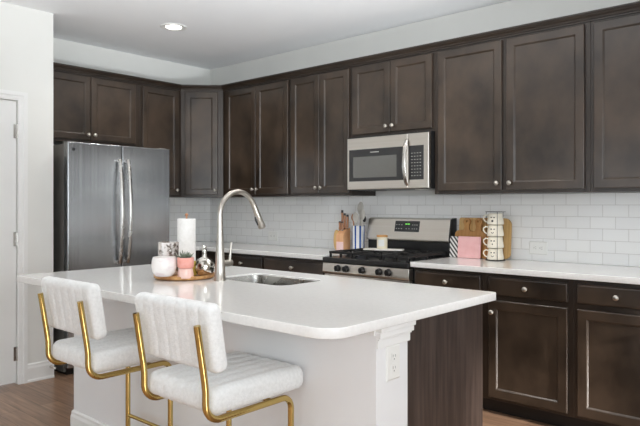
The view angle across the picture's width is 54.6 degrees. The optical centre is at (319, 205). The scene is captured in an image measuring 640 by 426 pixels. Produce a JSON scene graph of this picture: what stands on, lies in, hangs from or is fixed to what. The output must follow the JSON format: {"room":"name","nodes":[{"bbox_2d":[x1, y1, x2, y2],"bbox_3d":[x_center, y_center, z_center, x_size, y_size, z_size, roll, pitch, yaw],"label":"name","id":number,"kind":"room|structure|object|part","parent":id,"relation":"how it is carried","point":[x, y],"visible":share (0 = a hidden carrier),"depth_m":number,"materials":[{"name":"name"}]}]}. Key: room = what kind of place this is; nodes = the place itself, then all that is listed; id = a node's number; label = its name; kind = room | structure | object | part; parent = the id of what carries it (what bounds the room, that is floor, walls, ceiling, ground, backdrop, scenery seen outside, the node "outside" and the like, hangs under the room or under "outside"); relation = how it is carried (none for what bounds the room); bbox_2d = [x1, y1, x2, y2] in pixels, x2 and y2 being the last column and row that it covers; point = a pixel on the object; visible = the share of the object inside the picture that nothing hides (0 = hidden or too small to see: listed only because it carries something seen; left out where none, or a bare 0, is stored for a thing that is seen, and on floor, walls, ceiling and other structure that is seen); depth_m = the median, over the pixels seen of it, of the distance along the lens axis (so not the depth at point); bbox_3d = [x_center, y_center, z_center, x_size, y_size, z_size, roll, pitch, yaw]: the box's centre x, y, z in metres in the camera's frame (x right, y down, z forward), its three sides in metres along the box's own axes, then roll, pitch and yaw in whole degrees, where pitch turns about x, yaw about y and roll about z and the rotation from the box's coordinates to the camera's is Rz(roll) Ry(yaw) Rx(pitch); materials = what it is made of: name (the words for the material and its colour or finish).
{"room":"kitchen","nodes":[
{"label":"kitchen","id":0,"kind":"room"},
{"bbox_2d":[0,1,52,383],"bbox_3d":[-4.304,-0.077,2.706,0.810,2.740,5.992,0,0,42],"label":"wall","id":1,"kind":"structure","parent":0,"point":[26,34],"depth_m":4.57,"materials":[{"name":"paint"}]},
{"bbox_2d":[0,99,17,384],"bbox_3d":[-2.436,0.263,4.190,0.123,2.037,0.787,0,0,42],"label":"door","id":2,"kind":"structure","parent":1,"relation":"in","point":[8,126],"depth_m":4.45,"materials":[{"name":"white paint"}]},
{"bbox_2d":[0,89,27,384],"bbox_3d":[-2.437,0.236,4.184,0.019,2.114,0.906,0,0,42],"label":"trim","id":3,"kind":"structure","parent":1,"relation":"attached to","point":[22,97],"depth_m":4.49,"materials":[{"name":"white paint"}]},
{"bbox_2d":[28,360,53,382],"bbox_3d":[-2.071,1.226,4.597,0.018,0.135,0.198,0,0,42],"label":"baseboard","id":4,"kind":"structure","parent":1,"relation":"attached to","point":[37,371],"depth_m":4.59,"materials":[{"name":"white paint"}]},
{"bbox_2d":[53,38,209,241],"bbox_3d":[-1.896,-0.077,5.915,0.150,2.740,2.010,0,0,42],"label":"wall","id":5,"kind":"structure","parent":0,"point":[64,51],"depth_m":5.87,"materials":[{"name":"paint"}]},
{"bbox_2d":[53,70,139,146],"bbox_3d":[-2.045,-0.812,5.348,0.376,0.574,0.949,0,0,42],"label":"upper cabinet","id":6,"kind":"object","parent":5,"relation":"attached to","point":[86,109],"visible":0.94,"depth_m":5.27,"materials":[{"name":"brown wood"}]},
{"bbox_3d":[-2.084,-0.817,5.084,0.020,0.536,0.424,0,0,42],"label":"door","id":7,"kind":"part","parent":6,"relation":"part of","materials":[{"name":"brown wood"}]},
{"bbox_3d":[-1.799,-0.817,5.405,0.020,0.536,0.426,0,0,42],"label":"door","id":8,"kind":"part","parent":6,"relation":"part of","materials":[{"name":"brown wood"}]},
{"bbox_2d":[140,84,180,196],"bbox_3d":[-1.583,-0.590,5.869,0.376,1.019,0.441,0,0,42],"label":"upper cabinet","id":9,"kind":"object","parent":5,"relation":"attached to","point":[160,108],"visible":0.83,"depth_m":5.79,"materials":[{"name":"brown wood"}]},
{"bbox_2d":[169,198,209,241],"bbox_3d":[-1.504,0.150,6.237,0.008,0.458,0.990,0,0,42],"label":"backsplash","id":10,"kind":"structure","parent":5,"relation":"attached to","point":[198,209],"depth_m":6.43,"materials":[{"name":"tile"}]},
{"bbox_2d":[0,0,510,69],"bbox_3d":[-0.837,-1.487,0.970,8.300,0.080,8.300,0,0,42],"label":"ceiling","id":11,"kind":"structure","parent":0,"point":[218,33],"depth_m":4.88,"materials":[{"name":"paint"}]},
{"bbox_2d":[160,23,186,30],"bbox_3d":[-1.184,-1.442,5.023,0.216,0.009,0.216,0,0,42],"label":"recessed light","id":12,"kind":"object","parent":11,"relation":"in","point":[167,26],"visible":1,"depth_m":5.01,"materials":[{"name":"white paint"}]},
{"bbox_2d":[0,370,554,425],"bbox_3d":[-0.837,1.333,0.970,8.300,0.080,8.300,0,0,42],"label":"floor","id":13,"kind":"structure","parent":0,"point":[46,402],"depth_m":3.99,"materials":[{"name":"brown wood"}]},
{"bbox_2d":[38,276,172,425],"bbox_3d":[-0.925,0.802,2.742,0.440,0.980,0.499,0,0,42],"label":"bar stool","id":14,"kind":"object","parent":13,"relation":"on","point":[76,307],"visible":0.88,"depth_m":2.59,"materials":[{"name":"white fabric"}]},
{"bbox_3d":[-1.042,0.425,2.610,0.440,0.227,0.086,0,0,42],"label":"backrest","id":15,"kind":"part","parent":14,"relation":"part of","materials":[{"name":"white fabric"}]},
{"bbox_3d":[-1.066,0.834,2.830,0.022,0.916,0.445,0,0,42],"label":"frame","id":16,"kind":"part","parent":14,"relation":"part of","materials":[{"name":"gold metal"}]},
{"bbox_3d":[-0.898,0.633,2.757,0.385,0.092,0.440,0,0,42],"label":"seat","id":17,"kind":"part","parent":14,"relation":"part of","materials":[{"name":"white fabric"}]},
{"bbox_3d":[-0.805,0.834,2.599,0.022,0.916,0.445,0,0,42],"label":"frame","id":18,"kind":"part","parent":14,"relation":"part of","materials":[{"name":"gold metal"}]},
{"bbox_2d":[53,141,168,374],"bbox_3d":[-1.835,0.400,5.221,0.802,1.785,0.908,0,0,42],"label":"refrigerator","id":19,"kind":"object","parent":13,"relation":"on","point":[111,202],"visible":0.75,"depth_m":4.90,"materials":[{"name":"silver metal"}]},
{"bbox_3d":[-1.624,0.917,5.034,0.070,0.632,0.908,0,0,42],"label":"freezer drawer","id":20,"kind":"part","parent":19,"relation":"part of","materials":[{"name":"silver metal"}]},
{"bbox_3d":[-1.776,0.055,4.863,0.070,1.076,0.452,0,0,42],"label":"door","id":21,"kind":"part","parent":19,"relation":"part of","materials":[{"name":"silver metal"}]},
{"bbox_3d":[-1.593,0.046,4.957,0.087,0.847,0.035,0,0,42],"label":"handle","id":22,"kind":"part","parent":19,"relation":"part of","materials":[{"name":"silver metal"}]},
{"bbox_3d":[-1.544,0.046,5.012,0.087,0.847,0.035,0,0,42],"label":"handle","id":23,"kind":"part","parent":19,"relation":"part of","materials":[{"name":"silver metal"}]},
{"bbox_3d":[-1.473,0.055,5.205,0.070,1.076,0.452,0,0,42],"label":"door","id":24,"kind":"part","parent":19,"relation":"part of","materials":[{"name":"silver metal"}]},
{"bbox_2d":[196,250,215,262],"bbox_3d":[-1.134,0.853,5.960,0.928,0.878,0.928,0,0,42],"label":"base cabinet","id":25,"kind":"object","parent":13,"relation":"on","point":[210,254],"visible":0.02,"depth_m":5.68,"materials":[{"name":"brown wood"}]},
{"bbox_2d":[196,241,346,259],"bbox_3d":[-0.691,0.396,5.520,2.175,0.034,1.000,0,0,42],"label":"countertop","id":26,"kind":"structure","parent":25,"relation":"on","point":[316,253],"depth_m":5.34,"materials":[{"name":"white stone"}]},
{"bbox_2d":[334,228,349,249],"bbox_3d":[0.181,0.284,5.235,0.119,0.189,0.101,0,0,42],"label":"knife block","id":27,"kind":"object","parent":26,"relation":"on","point":[341,238],"visible":0.79,"depth_m":5.20,"materials":[{"name":"brown wood"}]},
{"bbox_3d":[0.166,0.339,5.184,0.074,0.071,0.005,0,0,42],"label":"panel","id":28,"kind":"part","parent":27,"relation":"part of","materials":[{"name":"pink"}]},
{"bbox_2d":[341,210,343,223],"bbox_3d":[0.189,0.120,5.260,0.021,0.162,0.022,0,0,42],"label":"knife","id":29,"kind":"object","parent":27,"relation":"on","point":[342,215],"visible":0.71,"depth_m":5.25,"materials":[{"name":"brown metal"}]},
{"bbox_2d":[344,213,345,228],"bbox_3d":[0.209,0.134,5.237,0.021,0.137,0.022,0,0,42],"label":"knife","id":30,"kind":"object","parent":27,"relation":"on","point":[344,213],"visible":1,"depth_m":5.23,"materials":[{"name":"brown wood"}]},
{"bbox_2d":[346,215,348,228],"bbox_3d":[0.231,0.139,5.223,0.021,0.124,0.022,0,0,42],"label":"knife","id":31,"kind":"object","parent":27,"relation":"on","point":[347,216],"visible":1,"depth_m":5.22,"materials":[{"name":"brown wood"}]},
{"bbox_2d":[352,225,364,248],"bbox_3d":[0.317,0.272,5.100,0.110,0.214,0.110,0,0,42],"label":"utensil crock","id":32,"kind":"object","parent":26,"relation":"on","point":[358,232],"visible":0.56,"depth_m":5.06,"materials":[{"name":"white ceramic"}]},
{"bbox_2d":[353,212,358,225],"bbox_3d":[0.296,0.210,5.077,0.064,0.311,0.029,0,0,42],"label":"spatula","id":33,"kind":"object","parent":32,"relation":"in","point":[355,215],"visible":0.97,"depth_m":5.07,"materials":[{"name":"grey plastic"}]},
{"bbox_2d":[357,202,363,225],"bbox_3d":[0.334,0.168,5.104,0.068,0.396,0.016,0,0,42],"label":"spoon","id":34,"kind":"object","parent":32,"relation":"in","point":[360,207],"visible":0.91,"depth_m":5.10,"materials":[{"name":"grey plastic"}]},
{"bbox_2d":[359,209,364,225],"bbox_3d":[0.343,0.198,5.068,0.067,0.336,0.014,0,0,42],"label":"spatula","id":35,"kind":"object","parent":32,"relation":"in","point":[362,212],"visible":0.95,"depth_m":5.06,"materials":[{"name":"grey plastic"}]},
{"bbox_2d":[133,292,302,425],"bbox_3d":[-0.365,0.802,2.245,0.440,0.980,0.499,0,0,42],"label":"bar stool","id":36,"kind":"object","parent":13,"relation":"on","point":[208,379],"visible":1,"depth_m":2.11,"materials":[{"name":"white fabric"}]},
{"bbox_3d":[-0.483,0.425,2.113,0.440,0.227,0.086,0,0,42],"label":"backrest","id":37,"kind":"part","parent":36,"relation":"part of","materials":[{"name":"white fabric"}]},
{"bbox_3d":[-0.506,0.834,2.334,0.022,0.916,0.445,0,0,42],"label":"frame","id":38,"kind":"part","parent":36,"relation":"part of","materials":[{"name":"gold metal"}]},
{"bbox_3d":[-0.338,0.633,2.261,0.385,0.092,0.440,0,0,42],"label":"seat","id":39,"kind":"part","parent":36,"relation":"part of","materials":[{"name":"white fabric"}]},
{"bbox_3d":[-0.246,0.834,2.103,0.022,0.916,0.445,0,0,42],"label":"frame","id":40,"kind":"part","parent":36,"relation":"part of","materials":[{"name":"gold metal"}]},
{"bbox_2d":[224,252,264,268],"bbox_3d":[-0.489,0.853,5.572,0.550,0.878,0.651,0,0,42],"label":"base cabinet","id":41,"kind":"object","parent":13,"relation":"on","point":[240,260],"visible":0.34,"depth_m":5.30,"materials":[{"name":"brown wood"}]},
{"bbox_2d":[70,298,482,425],"bbox_3d":[-0.332,0.854,3.099,2.155,0.879,0.841,0,0,42],"label":"kitchen island","id":42,"kind":"object","parent":13,"relation":"on","point":[440,381],"visible":0.57,"depth_m":2.41,"materials":[{"name":"white paint"}]},
{"bbox_3d":[-0.543,1.223,2.864,2.151,0.140,0.208,0,0,42],"label":"trim","id":43,"kind":"part","parent":42,"relation":"part of","materials":[{"name":"white paint"}]},
{"bbox_2d":[17,264,495,338],"bbox_3d":[-0.439,0.396,3.045,2.260,0.034,1.120,0,0,42],"label":"island countertop","id":44,"kind":"structure","parent":42,"relation":"on","point":[329,307],"depth_m":2.58,"materials":[{"name":"white stone"}]},
{"bbox_2d":[153,272,214,280],"bbox_3d":[-0.710,0.368,3.252,0.316,0.022,0.316,0,0,42],"label":"serving tray","id":45,"kind":"object","parent":44,"relation":"on","point":[174,277],"visible":0.39,"depth_m":3.12,"materials":[{"name":"brown wood"}]},
{"bbox_2d":[151,256,176,276],"bbox_3d":[-0.786,0.308,3.127,0.125,0.097,0.125,0,0,42],"label":"bowl","id":46,"kind":"object","parent":45,"relation":"on","point":[162,266],"visible":1,"depth_m":3.08,"materials":[{"name":"white ceramic"}]},
{"bbox_2d":[158,241,178,274],"bbox_3d":[-0.802,0.279,3.280,0.111,0.172,0.111,0,0,42],"label":"candle holder","id":47,"kind":"object","parent":45,"relation":"on","point":[169,248],"visible":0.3,"depth_m":3.24,"materials":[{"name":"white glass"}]},
{"bbox_2d":[176,250,193,278],"bbox_3d":[-0.681,0.295,3.133,0.090,0.142,0.084,0,0,42],"label":"potted succulent","id":48,"kind":"object","parent":45,"relation":"on","point":[185,262],"visible":0.98,"depth_m":3.10,"materials":[{"name":"pink ceramic"}]},
{"bbox_2d":[177,257,193,268],"bbox_3d":[-0.678,0.289,3.131,0.084,0.054,0.084,0,0,42],"label":"pot","id":49,"kind":"object","parent":48,"relation":"on","point":[182,262],"depth_m":3.10,"materials":[{"name":"pink ceramic"}]},
{"bbox_2d":[178,268,193,278],"bbox_3d":[-0.678,0.341,3.131,0.080,0.050,0.080,0,0,42],"label":"pot","id":50,"kind":"object","parent":48,"relation":"on","point":[185,273],"depth_m":3.10,"materials":[{"name":"ceramic"}]},
{"bbox_2d":[194,245,214,275],"bbox_3d":[-0.602,0.286,3.236,0.109,0.158,0.109,0,0,42],"label":"bottle","id":51,"kind":"object","parent":45,"relation":"on","point":[204,265],"visible":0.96,"depth_m":3.20,"materials":[{"name":"silver glass"}]},
{"bbox_2d":[177,213,195,260],"bbox_3d":[-0.753,0.211,3.500,0.128,0.335,0.127,0,0,42],"label":"paper towel roll","id":52,"kind":"object","parent":44,"relation":"on","point":[186,228],"visible":0.57,"depth_m":3.46,"materials":[{"name":"white paper"}]},
{"bbox_2d":[214,189,264,280],"bbox_3d":[-0.413,0.147,3.232,0.062,0.463,0.338,0,0,42],"label":"faucet","id":53,"kind":"object","parent":44,"relation":"on","point":[221,263],"visible":1,"depth_m":3.12,"materials":[{"name":"silver metal"}]},
{"bbox_3d":[-0.461,0.240,3.178,0.016,0.104,0.028,0,0,42],"label":"lever","id":54,"kind":"part","parent":53,"relation":"part of","materials":[{"name":"silver metal"}]},
{"bbox_3d":[-0.429,-0.014,3.215,0.027,0.142,0.256,0,0,42],"label":"spout","id":55,"kind":"part","parent":53,"relation":"part of","materials":[{"name":"silver metal"}]},
{"bbox_2d":[226,275,315,285],"bbox_3d":[-0.268,0.504,3.200,0.508,0.234,0.308,0,0,42],"label":"sink","id":56,"kind":"object","parent":44,"relation":"in","point":[261,279],"visible":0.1,"depth_m":3.39,"materials":[{"name":"metal"}]},
{"bbox_3d":[-0.595,0.427,2.791,2.093,0.027,0.010,0,0,42],"label":"rail","id":57,"kind":"part","parent":42,"relation":"part of","materials":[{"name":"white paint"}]},
{"bbox_2d":[386,343,399,381],"bbox_3d":[0.256,0.548,2.165,0.008,0.120,0.080,0,0,42],"label":"outlet","id":58,"kind":"object","parent":42,"relation":"attached to","point":[392,352],"visible":1,"depth_m":2.16,"materials":[{"name":"plastic"}]},
{"bbox_2d":[391,364,396,372],"bbox_3d":[0.258,0.569,2.163,0.003,0.029,0.033,0,0,42],"label":"receptacle","id":59,"kind":"object","parent":58,"relation":"attached to","point":[393,366],"depth_m":2.16,"materials":[{"name":"plastic"}]},
{"bbox_2d":[391,352,396,360],"bbox_3d":[0.258,0.527,2.163,0.003,0.029,0.033,0,0,42],"label":"receptacle","id":60,"kind":"object","parent":58,"relation":"attached to","point":[393,354],"depth_m":2.16,"materials":[{"name":"plastic"}]},
{"bbox_2d":[264,256,324,274],"bbox_3d":[-0.024,0.853,5.160,0.692,0.878,0.651,0,0,42],"label":"base cabinet","id":61,"kind":"object","parent":13,"relation":"on","point":[311,266],"visible":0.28,"depth_m":4.93,"materials":[{"name":"brown wood"}]},
{"bbox_2d":[323,217,456,283],"bbox_3d":[0.509,0.684,4.649,0.769,1.178,0.691,0,0,42],"label":"gas range","id":62,"kind":"object","parent":13,"relation":"on","point":[420,239],"visible":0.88,"depth_m":4.63,"materials":[{"name":"silver metal"}]},
{"bbox_3d":[0.121,0.463,4.564,0.052,0.052,0.037,0,0,42],"label":"knob","id":63,"kind":"part","parent":62,"relation":"part of","materials":[{"name":"black plastic"}]},
{"bbox_3d":[0.179,0.463,4.512,0.052,0.052,0.037,0,0,42],"label":"knob","id":64,"kind":"part","parent":62,"relation":"part of","materials":[{"name":"black plastic"}]},
{"bbox_3d":[0.290,0.463,4.414,0.052,0.052,0.037,0,0,42],"label":"knob","id":65,"kind":"part","parent":62,"relation":"part of","materials":[{"name":"black plastic"}]},
{"bbox_3d":[0.326,0.468,4.442,0.769,0.077,0.060,0,0,42],"label":"control rail","id":66,"kind":"part","parent":62,"relation":"part of","materials":[{"name":"silver metal"}]},
{"bbox_3d":[0.332,0.802,4.449,0.757,0.582,0.044,0,0,42],"label":"oven door","id":67,"kind":"part","parent":62,"relation":"part of","materials":[{"name":"silver metal"}]},
{"bbox_3d":[0.402,0.463,4.314,0.052,0.052,0.037,0,0,42],"label":"knob","id":68,"kind":"part","parent":62,"relation":"part of","materials":[{"name":"black plastic"}]},
{"bbox_2d":[323,253,441,268],"bbox_3d":[0.492,0.407,4.630,0.769,0.038,0.566,0,0,42],"label":"cooktop","id":69,"kind":"object","parent":62,"relation":"in","point":[346,261],"depth_m":4.46,"materials":[{"name":"black metal"}]},
{"bbox_2d":[363,248,403,250],"bbox_3d":[0.482,0.334,4.707,0.310,0.012,0.090,0,0,24],"label":"serving board","id":70,"kind":"object","parent":62,"relation":"on","point":[387,249],"visible":1,"depth_m":4.66,"materials":[{"name":"white stone"}]},
{"bbox_2d":[377,235,387,248],"bbox_3d":[0.472,0.276,4.709,0.084,0.103,0.084,0,0,42],"label":"candle jar","id":71,"kind":"object","parent":70,"relation":"on","point":[382,240],"visible":1,"depth_m":4.67,"materials":[{"name":"glass"}]},
{"bbox_3d":[0.460,0.463,4.263,0.052,0.052,0.037,0,0,42],"label":"knob","id":72,"kind":"part","parent":62,"relation":"part of","materials":[{"name":"black plastic"}]},
{"bbox_2d":[415,267,577,425],"bbox_3d":[1.218,0.853,4.057,1.061,0.878,0.651,0,0,42],"label":"base cabinet","id":73,"kind":"object","parent":13,"relation":"on","point":[528,329],"visible":0.64,"depth_m":3.68,"materials":[{"name":"brown wood"}]},
{"bbox_3d":[0.825,0.494,4.027,0.477,0.108,0.020,0,0,42],"label":"drawer","id":74,"kind":"part","parent":73,"relation":"part of","materials":[{"name":"brown wood"}]},
{"bbox_3d":[1.223,0.494,3.673,0.482,0.108,0.020,0,0,42],"label":"drawer","id":75,"kind":"part","parent":73,"relation":"part of","materials":[{"name":"brown wood"}]},
{"bbox_3d":[1.223,0.879,3.673,0.482,0.597,0.020,0,0,42],"label":"door","id":76,"kind":"part","parent":73,"relation":"part of","materials":[{"name":"brown wood"}]},
{"bbox_2d":[574,280,639,425],"bbox_3d":[2.019,0.853,3.345,1.082,0.878,0.651,0,0,42],"label":"base cabinet","id":77,"kind":"object","parent":13,"relation":"on","point":[606,314],"visible":0.98,"depth_m":3.38,"materials":[{"name":"brown wood"}]},
{"bbox_2d":[410,257,639,284],"bbox_3d":[1.624,0.396,3.703,2.147,0.034,0.644,0,0,42],"label":"countertop","id":78,"kind":"structure","parent":77,"relation":"on","point":[562,270],"depth_m":3.79,"materials":[{"name":"white stone"}]},
{"bbox_2d":[450,236,457,256],"bbox_3d":[0.993,0.302,4.552,0.085,0.152,0.022,0,0,42],"label":"board","id":79,"kind":"object","parent":78,"relation":"on","point":[453,239],"visible":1,"depth_m":4.55,"materials":[{"name":"white"}]},
{"bbox_2d":[455,218,471,235],"bbox_3d":[1.062,0.234,4.551,0.155,0.288,0.034,0,0,42],"label":"cutting board","id":80,"kind":"object","parent":78,"relation":"on","point":[466,231],"visible":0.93,"depth_m":4.54,"materials":[{"name":"brown wood"}]},
{"bbox_2d":[457,236,480,258],"bbox_3d":[1.072,0.300,4.455,0.178,0.155,0.022,0,0,42],"label":"cutting board","id":81,"kind":"object","parent":78,"relation":"on","point":[468,247],"visible":1,"depth_m":4.45,"materials":[{"name":"pink paint"}]},
{"bbox_2d":[469,218,490,258],"bbox_3d":[1.146,0.234,4.450,0.165,0.288,0.034,0,0,42],"label":"cutting board","id":82,"kind":"object","parent":78,"relation":"on","point":[478,232],"visible":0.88,"depth_m":4.44,"materials":[{"name":"brown wood"}]},
{"bbox_2d":[459,218,511,258],"bbox_3d":[1.185,0.234,4.471,0.405,0.288,0.043,0,0,42],"label":"cutting board","id":83,"kind":"object","parent":78,"relation":"on","point":[507,226],"visible":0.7,"depth_m":4.36,"materials":[{"name":"brown wood"}]},
{"bbox_2d":[485,211,505,260],"bbox_3d":[1.211,0.210,4.280,0.136,0.336,0.136,0,0,42],"label":"mug rack","id":84,"kind":"object","parent":78,"relation":"on","point":[487,211],"visible":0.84,"depth_m":4.21,"materials":[{"name":"metal"}]},
{"bbox_2d":[483,248,503,259],"bbox_3d":[1.208,0.335,4.279,0.121,0.076,0.115,0,0,-25],"label":"mug","id":85,"kind":"object","parent":84,"relation":"in","point":[492,252],"visible":1,"depth_m":4.24,"materials":[{"name":"beige ceramic"}]},
{"bbox_2d":[483,236,503,247],"bbox_3d":[1.208,0.254,4.279,0.121,0.076,0.115,0,0,-25],"label":"mug","id":86,"kind":"object","parent":85,"relation":"on","point":[492,241],"visible":0.97,"depth_m":4.24,"materials":[{"name":"beige ceramic"}]},
{"bbox_2d":[483,225,503,236],"bbox_3d":[1.208,0.174,4.279,0.121,0.076,0.115,0,0,-25],"label":"mug","id":87,"kind":"object","parent":86,"relation":"on","point":[492,229],"visible":0.98,"depth_m":4.24,"materials":[{"name":"beige ceramic"}]},
{"bbox_2d":[483,213,503,224],"bbox_3d":[1.208,0.093,4.279,0.121,0.076,0.115,0,0,-25],"label":"mug","id":88,"kind":"object","parent":87,"relation":"on","point":[492,217],"visible":0.98,"depth_m":4.24,"materials":[{"name":"beige ceramic"}]},
{"bbox_3d":[1.601,0.494,3.338,0.418,0.108,0.020,0,0,42],"label":"drawer","id":89,"kind":"part","parent":77,"relation":"part of","materials":[{"name":"brown wood"}]},
{"bbox_2d":[210,0,639,197],"bbox_3d":[1.869,-0.077,4.018,8.300,2.740,0.150,0,0,42],"label":"wall","id":90,"kind":"structure","parent":0,"point":[511,13],"depth_m":4.91,"materials":[{"name":"paint"}]},
{"bbox_2d":[169,91,245,197],"bbox_3d":[-1.147,-0.590,6.186,0.608,1.019,0.608,0,0,42],"label":"upper cabinet","id":91,"kind":"object","parent":90,"relation":"attached to","point":[201,111],"visible":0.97,"depth_m":5.95,"materials":[{"name":"brown wood"}]},
{"bbox_3d":[-1.138,-0.594,5.948,0.312,0.983,0.019,0,0,-3],"label":"door","id":92,"kind":"part","parent":91,"relation":"part of","materials":[{"name":"brown wood"}]},
{"bbox_2d":[223,79,305,196],"bbox_3d":[-0.504,-0.590,5.770,0.904,1.019,0.376,0,0,42],"label":"upper cabinet","id":93,"kind":"object","parent":90,"relation":"attached to","point":[256,118],"visible":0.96,"depth_m":5.62,"materials":[{"name":"brown wood"}]},
{"bbox_3d":[-0.741,-0.594,5.785,0.420,0.983,0.020,0,0,42],"label":"door","id":94,"kind":"part","parent":93,"relation":"part of","materials":[{"name":"brown wood"}]},
{"bbox_3d":[-0.427,-0.594,5.506,0.410,0.983,0.020,0,0,42],"label":"door","id":95,"kind":"part","parent":93,"relation":"part of","materials":[{"name":"brown wood"}]},
{"bbox_2d":[268,231,277,240],"bbox_3d":[-0.452,0.293,5.960,0.128,0.088,0.008,0,0,42],"label":"outlet","id":96,"kind":"object","parent":90,"relation":"attached to","point":[272,235],"visible":1,"depth_m":5.96,"materials":[{"name":"plastic"}]},
{"bbox_2d":[291,67,375,196],"bbox_3d":[0.087,-0.590,5.245,0.674,1.019,0.376,0,0,42],"label":"upper cabinet","id":97,"kind":"object","parent":90,"relation":"attached to","point":[321,103],"visible":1,"depth_m":5.10,"materials":[{"name":"brown wood"}]},
{"bbox_3d":[-0.126,-0.594,5.239,0.325,0.983,0.020,0,0,42],"label":"door","id":98,"kind":"part","parent":97,"relation":"part of","materials":[{"name":"brown wood"}]},
{"bbox_3d":[0.115,-0.594,5.025,0.310,0.983,0.020,0,0,42],"label":"door","id":99,"kind":"part","parent":97,"relation":"part of","materials":[{"name":"brown wood"}]},
{"bbox_2d":[352,51,434,137],"bbox_3d":[0.623,-0.816,4.769,0.759,0.567,0.376,0,0,42],"label":"upper cabinet","id":100,"kind":"object","parent":90,"relation":"attached to","point":[393,96],"visible":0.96,"depth_m":4.62,"materials":[{"name":"brown wood"}]},
{"bbox_3d":[0.394,-0.819,4.777,0.357,0.532,0.020,0,0,42],"label":"door","id":101,"kind":"part","parent":100,"relation":"part of","materials":[{"name":"brown wood"}]},
{"bbox_2d":[347,130,434,190],"bbox_3d":[0.600,-0.323,4.730,0.743,0.416,0.446,0,0,42],"label":"microwave","id":102,"kind":"object","parent":100,"relation":"attached to","point":[400,161],"visible":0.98,"depth_m":4.56,"materials":[{"name":"silver metal"}]},
{"bbox_3d":[0.416,-0.307,4.659,0.505,0.244,0.002,0,0,42],"label":"door glass","id":103,"kind":"part","parent":102,"relation":"part of","materials":[{"name":"black glass"}]},
{"bbox_3d":[0.432,-0.321,4.669,0.561,0.396,0.033,0,0,42],"label":"door","id":104,"kind":"part","parent":102,"relation":"part of","materials":[{"name":"silver metal"}]},
{"bbox_3d":[0.613,-0.309,4.457,0.030,0.335,0.056,0,0,42],"label":"handle","id":105,"kind":"part","parent":102,"relation":"part of","materials":[{"name":"silver metal"}]},
{"bbox_3d":[0.708,-0.321,4.423,0.174,0.396,0.033,0,0,42],"label":"control panel","id":106,"kind":"part","parent":102,"relation":"part of","materials":[{"name":"silver metal"}]},
{"bbox_3d":[0.665,-0.819,4.536,0.358,0.532,0.020,0,0,42],"label":"door","id":107,"kind":"part","parent":100,"relation":"part of","materials":[{"name":"brown wood"}]},
{"bbox_2d":[210,193,639,266],"bbox_3d":[0.731,0.150,4.921,5.100,0.458,0.008,0,0,42],"label":"backsplash","id":108,"kind":"structure","parent":90,"relation":"attached to","point":[584,228],"depth_m":4.45,"materials":[{"name":"tile"}]},
{"bbox_2d":[435,22,598,194],"bbox_3d":[1.308,-0.590,4.161,1.069,1.019,0.376,0,0,42],"label":"upper cabinet","id":109,"kind":"object","parent":90,"relation":"attached to","point":[513,114],"visible":1,"depth_m":4.00,"materials":[{"name":"brown wood"}]},
{"bbox_3d":[1.015,-0.594,4.225,0.478,0.983,0.020,0,0,42],"label":"door","id":110,"kind":"part","parent":109,"relation":"part of","materials":[{"name":"brown wood"}]},
{"bbox_3d":[1.402,-0.594,3.882,0.493,0.983,0.020,0,0,42],"label":"door","id":111,"kind":"part","parent":109,"relation":"part of","materials":[{"name":"brown wood"}]},
{"bbox_2d":[529,241,547,254],"bbox_3d":[1.490,0.290,4.235,0.128,0.088,0.008,0,0,42],"label":"outlet","id":112,"kind":"object","parent":90,"relation":"attached to","point":[535,247],"visible":1,"depth_m":4.23,"materials":[{"name":"plastic"}]},
{"bbox_2d":[591,12,639,192],"bbox_3d":[2.111,-0.590,3.448,1.079,1.019,0.376,0,0,42],"label":"upper cabinet","id":113,"kind":"object","parent":90,"relation":"attached to","point":[615,41],"visible":1,"depth_m":3.60,"materials":[{"name":"brown wood"}]},
{"bbox_2d":[53,1,639,90],"bbox_3d":[0.082,-1.125,3.958,4.793,0.052,1.698,0,0,42],"label":"crown molding","id":114,"kind":"structure","parent":113,"relation":"attached to","point":[634,7],"depth_m":4.62,"materials":[{"name":"brown wood"}]}
]}

